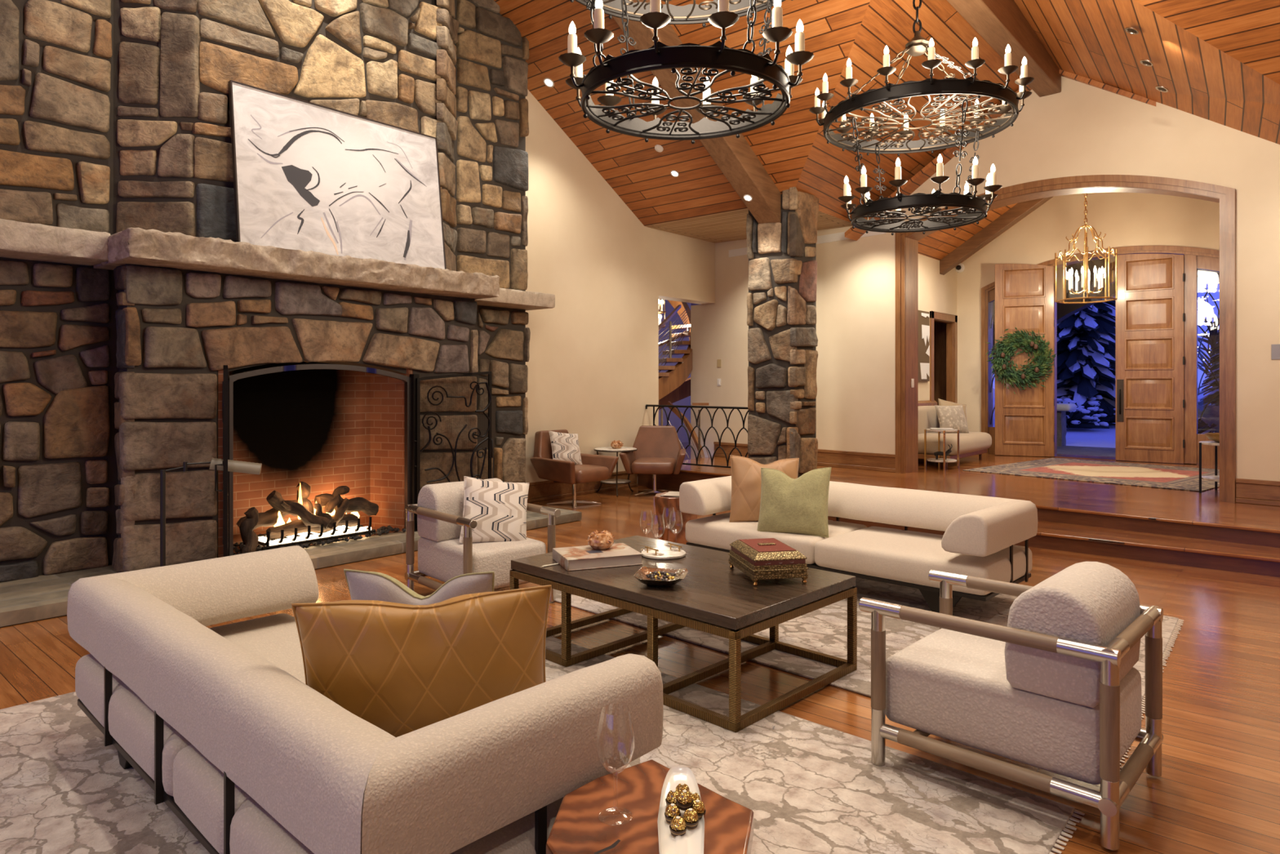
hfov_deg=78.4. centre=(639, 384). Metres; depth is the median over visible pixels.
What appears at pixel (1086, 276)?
hanging lantern
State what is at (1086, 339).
fir
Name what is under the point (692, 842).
serving dish
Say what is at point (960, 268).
dome camera
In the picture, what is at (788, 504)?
cushion
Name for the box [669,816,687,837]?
chocolate
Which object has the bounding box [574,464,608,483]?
seat cushion
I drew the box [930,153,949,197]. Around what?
candle
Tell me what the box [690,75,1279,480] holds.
wall
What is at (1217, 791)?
floor
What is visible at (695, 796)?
chocolate
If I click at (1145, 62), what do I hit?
recessed light
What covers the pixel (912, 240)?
trim
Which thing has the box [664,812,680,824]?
paper cup
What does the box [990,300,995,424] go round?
window
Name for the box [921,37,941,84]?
candle
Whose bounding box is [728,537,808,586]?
jewellery casket
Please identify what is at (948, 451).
figurine
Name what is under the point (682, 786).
chocolate
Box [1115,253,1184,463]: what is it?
door
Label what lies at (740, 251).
air vent
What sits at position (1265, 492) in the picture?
baseboard
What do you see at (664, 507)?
wine glass
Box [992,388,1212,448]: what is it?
snow ground
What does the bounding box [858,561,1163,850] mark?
armchair
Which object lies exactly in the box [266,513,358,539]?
log
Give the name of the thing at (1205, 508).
floor
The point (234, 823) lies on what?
seat cushion
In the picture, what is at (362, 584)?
cushion
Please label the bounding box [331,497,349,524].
log
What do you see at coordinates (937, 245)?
ceiling
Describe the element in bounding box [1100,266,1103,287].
candle
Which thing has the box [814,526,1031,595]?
seat cushion
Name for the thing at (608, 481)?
shelf
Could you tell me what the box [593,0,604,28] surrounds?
candle
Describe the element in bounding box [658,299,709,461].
stair
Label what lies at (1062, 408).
pier
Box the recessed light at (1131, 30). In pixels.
[1124,26,1138,34]
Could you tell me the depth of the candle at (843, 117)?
6.76 m
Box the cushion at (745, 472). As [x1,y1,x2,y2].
[728,454,799,522]
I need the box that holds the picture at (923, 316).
[918,310,929,381]
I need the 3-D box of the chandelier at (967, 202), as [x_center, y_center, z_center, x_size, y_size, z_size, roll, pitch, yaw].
[2.169,-2.362,6.135,1.642,2.156,1.649,0,0,41]
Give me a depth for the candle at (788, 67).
3.90 m
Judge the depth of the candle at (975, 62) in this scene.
5.37 m
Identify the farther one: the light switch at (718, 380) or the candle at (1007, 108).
the light switch at (718, 380)
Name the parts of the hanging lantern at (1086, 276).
corner post, corner post, corner post, corner post, stem, chain, scrolled crown, frame, corner post, corner post, corner post, corner post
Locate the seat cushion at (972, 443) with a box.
[918,431,991,455]
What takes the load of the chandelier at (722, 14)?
hanging from the ceiling at (1248, 31)
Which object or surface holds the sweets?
in the bowl at (640, 575)
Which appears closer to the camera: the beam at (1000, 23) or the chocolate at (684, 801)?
the chocolate at (684, 801)
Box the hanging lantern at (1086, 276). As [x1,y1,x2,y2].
[1054,193,1117,303]
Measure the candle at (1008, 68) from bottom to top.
0.307 m
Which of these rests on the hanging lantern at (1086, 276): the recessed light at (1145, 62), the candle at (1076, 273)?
the candle at (1076, 273)
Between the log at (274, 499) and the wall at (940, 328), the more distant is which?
the wall at (940, 328)
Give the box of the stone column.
[746,186,818,477]
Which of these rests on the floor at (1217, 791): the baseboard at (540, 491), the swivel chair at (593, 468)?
the swivel chair at (593, 468)
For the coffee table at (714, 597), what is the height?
0.487 m
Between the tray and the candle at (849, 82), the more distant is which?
the candle at (849, 82)
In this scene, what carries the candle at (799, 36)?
on the chandelier at (722, 14)
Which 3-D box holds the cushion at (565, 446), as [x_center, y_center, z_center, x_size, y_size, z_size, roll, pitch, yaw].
[-0.938,0.810,9.915,0.495,0.460,0.226,0,0,-39]
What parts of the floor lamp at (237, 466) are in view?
arm, arm, lamp shade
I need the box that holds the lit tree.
[1197,296,1219,404]
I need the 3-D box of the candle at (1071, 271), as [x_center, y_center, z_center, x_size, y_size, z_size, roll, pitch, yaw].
[5.943,-1.465,10.796,0.036,0.290,0.036,0,0,41]
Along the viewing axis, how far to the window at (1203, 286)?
11.71 m
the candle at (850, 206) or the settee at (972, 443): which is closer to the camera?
the candle at (850, 206)
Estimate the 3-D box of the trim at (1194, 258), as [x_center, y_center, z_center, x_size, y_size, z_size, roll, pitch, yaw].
[7.602,-0.480,12.460,4.100,3.360,0.295,0,0,41]
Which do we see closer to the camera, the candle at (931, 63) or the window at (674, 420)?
the candle at (931, 63)
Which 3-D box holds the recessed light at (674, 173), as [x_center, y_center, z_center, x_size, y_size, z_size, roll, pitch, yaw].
[0.461,-2.802,10.421,0.104,0.068,0.118,0,0,-43]
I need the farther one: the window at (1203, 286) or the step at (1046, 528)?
the window at (1203, 286)
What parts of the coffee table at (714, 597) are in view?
rail, leg, rail, leg, rail, rail, rail, leg, rail, rail, leg, leg, rail, rail, rail, leg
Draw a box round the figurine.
[933,444,952,459]
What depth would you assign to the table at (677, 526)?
7.23 m
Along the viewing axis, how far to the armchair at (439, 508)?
5.35 m
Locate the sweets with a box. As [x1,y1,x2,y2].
[645,570,675,580]
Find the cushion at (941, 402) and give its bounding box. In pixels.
[937,398,967,427]
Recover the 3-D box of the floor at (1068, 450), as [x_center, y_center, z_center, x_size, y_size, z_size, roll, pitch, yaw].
[8.889,1.380,13.388,12.000,0.340,2.610,0,0,41]
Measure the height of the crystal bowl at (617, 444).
0.118 m
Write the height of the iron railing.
0.900 m
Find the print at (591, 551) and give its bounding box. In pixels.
[586,549,603,553]
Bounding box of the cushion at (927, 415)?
[918,405,939,434]
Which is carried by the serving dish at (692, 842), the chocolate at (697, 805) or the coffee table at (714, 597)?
the chocolate at (697, 805)
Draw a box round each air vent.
[728,247,747,257]
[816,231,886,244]
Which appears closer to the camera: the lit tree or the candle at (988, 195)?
the candle at (988, 195)
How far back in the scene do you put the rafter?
9.32 m
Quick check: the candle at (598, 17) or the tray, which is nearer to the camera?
the candle at (598, 17)
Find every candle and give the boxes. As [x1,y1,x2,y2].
[567,21,577,53]
[573,47,582,77]
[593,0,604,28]
[604,80,613,95]
[649,0,660,12]
[651,76,659,103]
[660,299,663,311]
[702,76,711,104]
[718,0,728,11]
[750,75,758,94]
[772,0,782,26]
[784,45,794,75]
[795,19,804,51]
[808,88,825,125]
[816,73,833,113]
[816,101,826,131]
[835,114,851,133]
[838,175,854,214]
[840,57,857,101]
[840,185,856,221]
[854,165,872,206]
[865,113,875,140]
[865,191,870,220]
[876,45,896,90]
[888,157,907,200]
[891,194,906,213]
[897,115,913,140]
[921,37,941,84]
[929,189,942,217]
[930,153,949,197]
[935,109,949,134]
[963,182,968,194]
[964,37,985,84]
[965,156,985,199]
[968,98,982,127]
[980,173,998,212]
[983,163,1002,205]
[996,100,1012,115]
[997,44,1018,88]
[1014,56,1034,99]
[1017,74,1031,111]
[1067,269,1071,289]
[1070,267,1073,288]
[1075,270,1077,290]
[1080,266,1084,287]
[1088,269,1090,289]
[1093,265,1096,287]
[1097,268,1101,288]
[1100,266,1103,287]
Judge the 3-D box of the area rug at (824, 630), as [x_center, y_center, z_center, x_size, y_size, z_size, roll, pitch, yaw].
[1.320,1.493,5.263,3.732,0.011,2.700,0,0,41]
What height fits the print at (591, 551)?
0.001 m
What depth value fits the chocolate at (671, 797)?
1.83 m
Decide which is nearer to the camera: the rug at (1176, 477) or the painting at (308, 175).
the painting at (308, 175)
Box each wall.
[525,88,715,482]
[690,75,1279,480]
[918,253,956,400]
[933,320,946,405]
[956,192,1219,431]
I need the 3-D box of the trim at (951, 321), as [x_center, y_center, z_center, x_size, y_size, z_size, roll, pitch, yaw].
[5.178,-0.012,13.515,0.150,2.424,1.248,0,0,41]
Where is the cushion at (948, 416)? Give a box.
[934,404,968,433]
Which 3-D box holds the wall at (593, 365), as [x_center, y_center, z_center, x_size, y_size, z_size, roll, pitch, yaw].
[-0.356,-1.360,11.464,0.300,5.720,5.110,0,0,41]
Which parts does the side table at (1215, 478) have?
leg, leg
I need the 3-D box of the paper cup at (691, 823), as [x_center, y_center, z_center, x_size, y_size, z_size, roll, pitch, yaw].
[0.114,0.985,1.764,0.038,0.016,0.038,0,0,-32]
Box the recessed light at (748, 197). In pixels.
[742,194,752,201]
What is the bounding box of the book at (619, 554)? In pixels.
[540,542,642,571]
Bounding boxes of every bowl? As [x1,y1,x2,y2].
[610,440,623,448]
[632,566,688,586]
[1204,432,1219,442]
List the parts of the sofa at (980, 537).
arm, frame, leg, arm, post, post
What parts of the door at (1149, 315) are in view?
handle plate, pull, raised panel, raised panel, raised panel, raised panel, raised panel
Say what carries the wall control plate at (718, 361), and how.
attached to the wall at (1082, 129)
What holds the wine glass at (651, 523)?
on the tray
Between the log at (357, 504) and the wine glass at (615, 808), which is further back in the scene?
the log at (357, 504)
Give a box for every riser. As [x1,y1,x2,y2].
[637,471,1279,547]
[827,515,1279,577]
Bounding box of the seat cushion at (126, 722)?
[75,613,305,795]
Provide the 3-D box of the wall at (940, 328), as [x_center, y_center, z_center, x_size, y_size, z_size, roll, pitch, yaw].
[4.318,-0.200,14.493,2.430,2.800,2.600,0,0,41]
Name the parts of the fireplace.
door handle, door frame, opening frame, hinge post, door handle, door frame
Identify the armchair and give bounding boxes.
[404,478,560,601]
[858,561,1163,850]
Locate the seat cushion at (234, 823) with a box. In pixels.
[173,744,622,853]
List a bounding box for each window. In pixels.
[658,298,691,442]
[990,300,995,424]
[1197,280,1219,431]
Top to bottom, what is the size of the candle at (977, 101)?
0.307 m
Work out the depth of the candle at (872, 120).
6.87 m
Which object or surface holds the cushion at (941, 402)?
on the settee at (972, 443)
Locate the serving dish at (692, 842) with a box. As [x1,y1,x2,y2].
[657,767,704,853]
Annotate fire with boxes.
[258,483,371,545]
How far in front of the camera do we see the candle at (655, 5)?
3.24 m
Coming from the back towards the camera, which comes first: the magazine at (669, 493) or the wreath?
the wreath
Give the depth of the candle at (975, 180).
5.63 m
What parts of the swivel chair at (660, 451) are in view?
leg, backrest, leg, leg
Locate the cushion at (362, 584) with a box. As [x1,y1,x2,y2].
[343,568,494,604]
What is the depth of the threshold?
12.75 m
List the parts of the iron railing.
post, rail, rail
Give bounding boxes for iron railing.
[645,404,748,467]
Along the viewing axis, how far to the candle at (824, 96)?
5.99 m
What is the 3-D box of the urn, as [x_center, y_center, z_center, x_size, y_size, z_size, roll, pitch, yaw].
[11.390,0.810,15.400,1.040,0.800,1.040,0,0,41]
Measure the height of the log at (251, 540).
0.388 m
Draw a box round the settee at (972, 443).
[918,400,991,466]
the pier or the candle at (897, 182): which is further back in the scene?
the pier
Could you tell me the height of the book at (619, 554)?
0.061 m
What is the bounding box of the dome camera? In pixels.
[955,262,964,272]
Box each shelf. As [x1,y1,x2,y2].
[600,479,630,483]
[926,457,956,462]
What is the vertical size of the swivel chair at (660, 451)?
0.915 m
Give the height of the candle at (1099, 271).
0.290 m
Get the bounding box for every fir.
[1057,296,1115,415]
[1197,324,1219,434]
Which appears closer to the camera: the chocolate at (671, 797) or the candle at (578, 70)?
the chocolate at (671, 797)
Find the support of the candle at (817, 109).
on the chandelier at (967, 202)
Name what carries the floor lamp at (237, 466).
on the floor at (1217, 791)
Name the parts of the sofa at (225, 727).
post, leg, frame, post, arm, post, arm, post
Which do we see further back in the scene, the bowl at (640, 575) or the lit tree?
the lit tree
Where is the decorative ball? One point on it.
(604, 540)
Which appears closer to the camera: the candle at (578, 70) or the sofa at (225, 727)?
the sofa at (225, 727)
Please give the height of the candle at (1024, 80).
0.307 m
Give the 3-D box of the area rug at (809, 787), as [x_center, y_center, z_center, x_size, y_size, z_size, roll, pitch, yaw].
[-1.361,1.493,2.426,4.011,0.011,4.500,0,0,41]
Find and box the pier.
[1057,403,1076,446]
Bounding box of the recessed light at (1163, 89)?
[1155,85,1168,92]
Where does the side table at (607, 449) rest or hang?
on the floor at (1217, 791)
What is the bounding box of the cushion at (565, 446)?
[548,430,582,464]
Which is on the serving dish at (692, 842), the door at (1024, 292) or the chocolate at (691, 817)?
the chocolate at (691, 817)
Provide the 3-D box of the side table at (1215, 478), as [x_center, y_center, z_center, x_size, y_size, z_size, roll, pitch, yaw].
[6.478,0.920,8.622,0.548,0.560,0.548,0,0,41]
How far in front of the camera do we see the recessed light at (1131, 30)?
6.95 m
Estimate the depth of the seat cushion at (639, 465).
10.40 m
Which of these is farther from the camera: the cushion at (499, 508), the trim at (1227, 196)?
the trim at (1227, 196)
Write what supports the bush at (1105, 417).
on the snow ground
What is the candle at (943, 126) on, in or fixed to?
on the chandelier at (967, 202)
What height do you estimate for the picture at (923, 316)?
1.139 m
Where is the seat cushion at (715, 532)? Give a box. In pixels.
[685,512,866,564]
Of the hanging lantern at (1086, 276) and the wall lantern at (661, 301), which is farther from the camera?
the wall lantern at (661, 301)
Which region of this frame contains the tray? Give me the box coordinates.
[640,542,685,559]
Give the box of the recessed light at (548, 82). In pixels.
[543,77,554,87]
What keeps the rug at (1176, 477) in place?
on the floor at (1205, 508)
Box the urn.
[1197,404,1219,432]
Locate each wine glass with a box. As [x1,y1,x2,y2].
[596,708,634,810]
[650,523,665,555]
[662,506,675,546]
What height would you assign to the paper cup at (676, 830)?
0.016 m
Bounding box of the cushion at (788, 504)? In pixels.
[756,466,831,537]
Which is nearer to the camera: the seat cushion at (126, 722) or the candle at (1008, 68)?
the seat cushion at (126, 722)
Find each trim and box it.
[895,174,1235,502]
[905,186,1219,473]
[929,311,957,403]
[981,245,1219,466]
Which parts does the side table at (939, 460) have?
leg, leg, leg, leg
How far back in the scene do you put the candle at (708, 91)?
4.30 m
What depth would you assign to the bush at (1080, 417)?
21.57 m
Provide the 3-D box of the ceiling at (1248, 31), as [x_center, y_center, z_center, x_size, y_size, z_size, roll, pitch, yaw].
[2.804,-4.498,5.899,12.050,4.276,8.600,0,0,41]
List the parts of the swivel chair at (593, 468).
backrest, leg, leg, leg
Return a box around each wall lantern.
[658,298,666,313]
[658,311,666,328]
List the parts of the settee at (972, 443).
frame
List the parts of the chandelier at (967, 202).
tier chain, hanging chain, tier chain, hanging chain, chain, hanging chain, hanging chain, tier chain, tier chain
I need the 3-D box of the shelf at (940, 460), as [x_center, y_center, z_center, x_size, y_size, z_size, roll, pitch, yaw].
[4.306,1.081,11.191,0.407,0.022,0.407,0,0,41]
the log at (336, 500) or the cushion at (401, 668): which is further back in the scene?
the log at (336, 500)
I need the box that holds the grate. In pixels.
[233,516,405,555]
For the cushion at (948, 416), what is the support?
on the settee at (972, 443)
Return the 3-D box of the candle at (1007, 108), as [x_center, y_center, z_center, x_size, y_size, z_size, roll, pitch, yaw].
[2.919,-2.229,6.267,0.129,0.307,0.132,0,0,41]
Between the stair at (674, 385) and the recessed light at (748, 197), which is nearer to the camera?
the recessed light at (748, 197)
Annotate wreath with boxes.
[984,326,1056,394]
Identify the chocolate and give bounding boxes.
[664,803,680,824]
[665,789,679,805]
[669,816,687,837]
[675,782,690,792]
[675,790,693,810]
[682,808,699,829]
[690,791,700,801]
[691,800,706,820]
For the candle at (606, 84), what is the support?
on the chandelier at (722, 14)
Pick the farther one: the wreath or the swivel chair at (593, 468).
the wreath
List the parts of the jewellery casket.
lid panel, lid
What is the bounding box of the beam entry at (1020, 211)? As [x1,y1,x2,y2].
[939,196,1052,275]
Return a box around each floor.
[0,441,1279,853]
[680,453,1279,533]
[1057,445,1115,457]
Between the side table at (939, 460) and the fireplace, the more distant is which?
the side table at (939, 460)
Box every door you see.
[995,263,1054,457]
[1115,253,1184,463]
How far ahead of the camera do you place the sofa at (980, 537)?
5.44 m
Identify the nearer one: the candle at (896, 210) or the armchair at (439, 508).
the armchair at (439, 508)
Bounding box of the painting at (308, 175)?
[228,80,446,269]
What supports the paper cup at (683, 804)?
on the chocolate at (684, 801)
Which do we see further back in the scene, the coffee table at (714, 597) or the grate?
the grate
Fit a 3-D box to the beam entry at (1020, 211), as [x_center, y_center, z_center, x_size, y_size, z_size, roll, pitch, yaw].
[6.106,-2.780,12.623,2.480,1.794,0.200,0,0,41]
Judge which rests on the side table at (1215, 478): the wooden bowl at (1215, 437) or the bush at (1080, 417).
the wooden bowl at (1215, 437)
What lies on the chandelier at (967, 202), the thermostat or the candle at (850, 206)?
the candle at (850, 206)
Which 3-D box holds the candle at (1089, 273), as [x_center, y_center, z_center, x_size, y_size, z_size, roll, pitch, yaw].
[6.273,-1.465,10.962,0.036,0.290,0.036,0,0,41]
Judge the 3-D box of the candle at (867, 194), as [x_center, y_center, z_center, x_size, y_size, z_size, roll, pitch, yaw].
[1.923,-1.489,6.624,0.129,0.307,0.132,0,0,41]
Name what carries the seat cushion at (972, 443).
on the settee at (972, 443)
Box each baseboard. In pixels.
[527,470,637,502]
[713,441,1279,506]
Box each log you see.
[235,499,297,529]
[239,506,258,553]
[266,490,331,528]
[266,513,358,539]
[296,481,314,514]
[313,502,333,528]
[314,493,378,515]
[324,485,349,513]
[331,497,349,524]
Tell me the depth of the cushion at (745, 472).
6.26 m
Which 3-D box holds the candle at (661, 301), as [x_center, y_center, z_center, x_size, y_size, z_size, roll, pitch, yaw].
[0.427,-1.528,15.217,0.060,0.235,0.057,0,0,41]
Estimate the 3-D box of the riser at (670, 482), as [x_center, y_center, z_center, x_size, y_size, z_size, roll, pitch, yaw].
[4.399,1.365,7.713,11.800,0.270,1.370,0,0,41]
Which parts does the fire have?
burner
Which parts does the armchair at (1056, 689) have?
leg, rail, leg, rail, arm rail, arm rail, seat, leg, rail, rail, leg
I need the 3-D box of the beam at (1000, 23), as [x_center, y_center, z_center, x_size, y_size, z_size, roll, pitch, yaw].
[3.228,-3.775,7.395,0.240,0.690,5.020,0,0,41]
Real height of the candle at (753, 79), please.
0.196 m
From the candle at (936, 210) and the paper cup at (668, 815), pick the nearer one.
the paper cup at (668, 815)
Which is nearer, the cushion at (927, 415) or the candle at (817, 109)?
the candle at (817, 109)
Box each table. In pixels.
[509,535,857,732]
[546,759,753,853]
[593,446,637,496]
[654,492,697,544]
[924,428,959,470]
[1199,440,1219,493]
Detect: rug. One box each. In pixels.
[0,635,1084,853]
[554,577,1183,770]
[963,457,1219,491]
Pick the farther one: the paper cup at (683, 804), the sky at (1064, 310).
the sky at (1064, 310)
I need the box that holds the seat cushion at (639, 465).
[631,457,676,474]
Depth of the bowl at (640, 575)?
3.97 m
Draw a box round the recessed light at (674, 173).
[670,169,679,177]
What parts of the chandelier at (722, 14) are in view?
candle dish, candle dish, candle arm, tier chain, candle dish, candle arm, candle dish, tier chain, candle dish, candle dish, candle arm, candle dish, candle arm, candle dish, tier chain, candle dish, tier chain, candle arm, candle dish, candle arm, candle dish, candle dish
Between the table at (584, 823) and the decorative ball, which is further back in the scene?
the decorative ball
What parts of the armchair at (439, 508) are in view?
leg, rail, arm rail, leg, seat, rail, arm rail, leg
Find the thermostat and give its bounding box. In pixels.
[1271,344,1279,359]
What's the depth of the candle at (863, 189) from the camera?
5.88 m
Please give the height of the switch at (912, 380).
0.120 m
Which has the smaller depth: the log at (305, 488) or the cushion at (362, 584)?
the cushion at (362, 584)
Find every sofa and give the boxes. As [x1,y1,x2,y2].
[66,545,663,853]
[679,475,1037,613]
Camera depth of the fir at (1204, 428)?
15.57 m
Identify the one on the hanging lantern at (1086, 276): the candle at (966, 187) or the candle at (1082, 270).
the candle at (1082, 270)
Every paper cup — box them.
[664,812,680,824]
[669,825,687,837]
[675,798,693,810]
[682,817,699,829]
[697,809,706,820]
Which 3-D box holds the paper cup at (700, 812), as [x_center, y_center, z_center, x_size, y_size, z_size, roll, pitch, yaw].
[0.133,0.985,1.800,0.038,0.016,0.038,0,0,12]
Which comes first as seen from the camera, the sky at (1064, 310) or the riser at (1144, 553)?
the riser at (1144, 553)
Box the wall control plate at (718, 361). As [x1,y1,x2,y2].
[716,359,720,367]
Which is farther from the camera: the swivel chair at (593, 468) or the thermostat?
the swivel chair at (593, 468)
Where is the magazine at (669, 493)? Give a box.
[662,491,679,496]
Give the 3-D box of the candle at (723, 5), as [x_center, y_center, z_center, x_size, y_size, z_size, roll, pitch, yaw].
[0.347,-1.596,3.258,0.045,0.196,0.045,0,0,41]
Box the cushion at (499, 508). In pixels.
[458,475,528,542]
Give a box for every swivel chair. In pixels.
[529,429,618,508]
[619,425,685,496]
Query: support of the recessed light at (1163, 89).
in the ceiling at (1248, 31)
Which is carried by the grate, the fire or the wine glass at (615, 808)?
the fire
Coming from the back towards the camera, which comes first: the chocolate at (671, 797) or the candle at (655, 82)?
the candle at (655, 82)
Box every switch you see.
[717,378,720,386]
[911,378,914,387]
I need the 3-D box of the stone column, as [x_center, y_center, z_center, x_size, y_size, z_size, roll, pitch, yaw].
[1.886,-0.610,10.316,0.776,3.904,0.645,0,0,41]
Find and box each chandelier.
[558,0,813,143]
[808,0,1034,235]
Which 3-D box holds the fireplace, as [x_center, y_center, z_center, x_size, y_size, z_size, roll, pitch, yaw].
[-3.515,-2.489,6.167,1.865,8.062,7.766,0,0,41]
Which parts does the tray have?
handle, handle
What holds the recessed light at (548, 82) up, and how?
in the ceiling at (1248, 31)
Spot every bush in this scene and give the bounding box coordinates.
[1057,398,1109,428]
[1060,395,1115,425]
[1197,398,1211,423]
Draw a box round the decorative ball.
[586,530,614,550]
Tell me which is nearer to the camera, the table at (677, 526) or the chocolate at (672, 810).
the chocolate at (672, 810)
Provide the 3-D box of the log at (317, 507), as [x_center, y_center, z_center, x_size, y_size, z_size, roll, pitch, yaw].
[-2.788,1.161,6.908,0.158,0.232,0.101,0,0,-26]
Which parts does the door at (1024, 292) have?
raised panel, raised panel, raised panel, raised panel, raised panel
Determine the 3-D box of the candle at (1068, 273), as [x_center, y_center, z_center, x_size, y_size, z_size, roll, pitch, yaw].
[5.991,-1.465,10.941,0.036,0.290,0.036,0,0,41]
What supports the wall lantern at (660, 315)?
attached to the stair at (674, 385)
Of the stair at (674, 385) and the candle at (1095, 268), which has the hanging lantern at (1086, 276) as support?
the candle at (1095, 268)
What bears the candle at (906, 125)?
on the chandelier at (967, 202)
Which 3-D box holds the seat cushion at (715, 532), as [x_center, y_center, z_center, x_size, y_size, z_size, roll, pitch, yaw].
[1.082,1.193,6.265,1.216,0.204,0.889,0,0,44]
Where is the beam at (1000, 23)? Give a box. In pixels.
[946,0,1061,97]
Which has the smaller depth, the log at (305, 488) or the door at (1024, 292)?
the log at (305, 488)
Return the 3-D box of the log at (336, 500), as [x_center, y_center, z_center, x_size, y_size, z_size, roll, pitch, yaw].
[-2.765,1.046,7.149,0.111,0.238,0.237,0,0,29]
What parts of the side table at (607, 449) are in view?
leg, leg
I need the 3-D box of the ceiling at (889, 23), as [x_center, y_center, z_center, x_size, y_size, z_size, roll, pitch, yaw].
[1.761,-3.172,9.800,5.380,1.815,4.850,0,0,41]
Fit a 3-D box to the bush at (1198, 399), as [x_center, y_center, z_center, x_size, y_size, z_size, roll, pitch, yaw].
[15.253,0.792,21.024,1.757,0.848,1.876,0,0,41]
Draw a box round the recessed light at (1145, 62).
[1139,59,1153,66]
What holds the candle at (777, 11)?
on the chandelier at (722, 14)
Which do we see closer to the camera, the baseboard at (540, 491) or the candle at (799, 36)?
the candle at (799, 36)
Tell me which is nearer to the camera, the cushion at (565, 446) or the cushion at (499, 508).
the cushion at (499, 508)
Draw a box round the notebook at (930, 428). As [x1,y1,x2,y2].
[929,427,954,429]
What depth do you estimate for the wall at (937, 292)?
13.14 m
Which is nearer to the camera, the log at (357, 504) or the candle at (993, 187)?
the candle at (993, 187)
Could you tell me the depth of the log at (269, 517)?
6.70 m
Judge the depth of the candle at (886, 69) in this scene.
5.50 m
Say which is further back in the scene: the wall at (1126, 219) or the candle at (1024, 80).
the wall at (1126, 219)
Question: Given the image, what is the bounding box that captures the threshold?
[1049,454,1199,465]
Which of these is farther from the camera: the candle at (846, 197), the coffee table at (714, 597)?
the candle at (846, 197)
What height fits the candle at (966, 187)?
0.307 m
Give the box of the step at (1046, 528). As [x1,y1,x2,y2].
[1036,520,1279,562]
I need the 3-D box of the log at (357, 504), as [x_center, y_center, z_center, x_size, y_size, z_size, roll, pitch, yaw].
[-2.738,1.117,7.298,0.585,0.257,0.255,0,0,-40]
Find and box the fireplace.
[0,0,582,626]
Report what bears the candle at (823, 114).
on the chandelier at (967, 202)
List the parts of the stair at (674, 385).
newel post, handrail, steel post, handrail, descending rail, newel post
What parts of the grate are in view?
fire grate, rail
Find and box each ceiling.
[493,0,1279,226]
[645,0,1020,243]
[844,69,1155,262]
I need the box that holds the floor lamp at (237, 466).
[160,457,262,566]
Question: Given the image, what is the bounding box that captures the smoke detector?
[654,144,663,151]
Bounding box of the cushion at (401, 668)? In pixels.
[291,584,551,737]
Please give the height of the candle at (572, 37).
0.196 m
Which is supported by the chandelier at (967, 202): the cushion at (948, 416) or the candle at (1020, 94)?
the candle at (1020, 94)

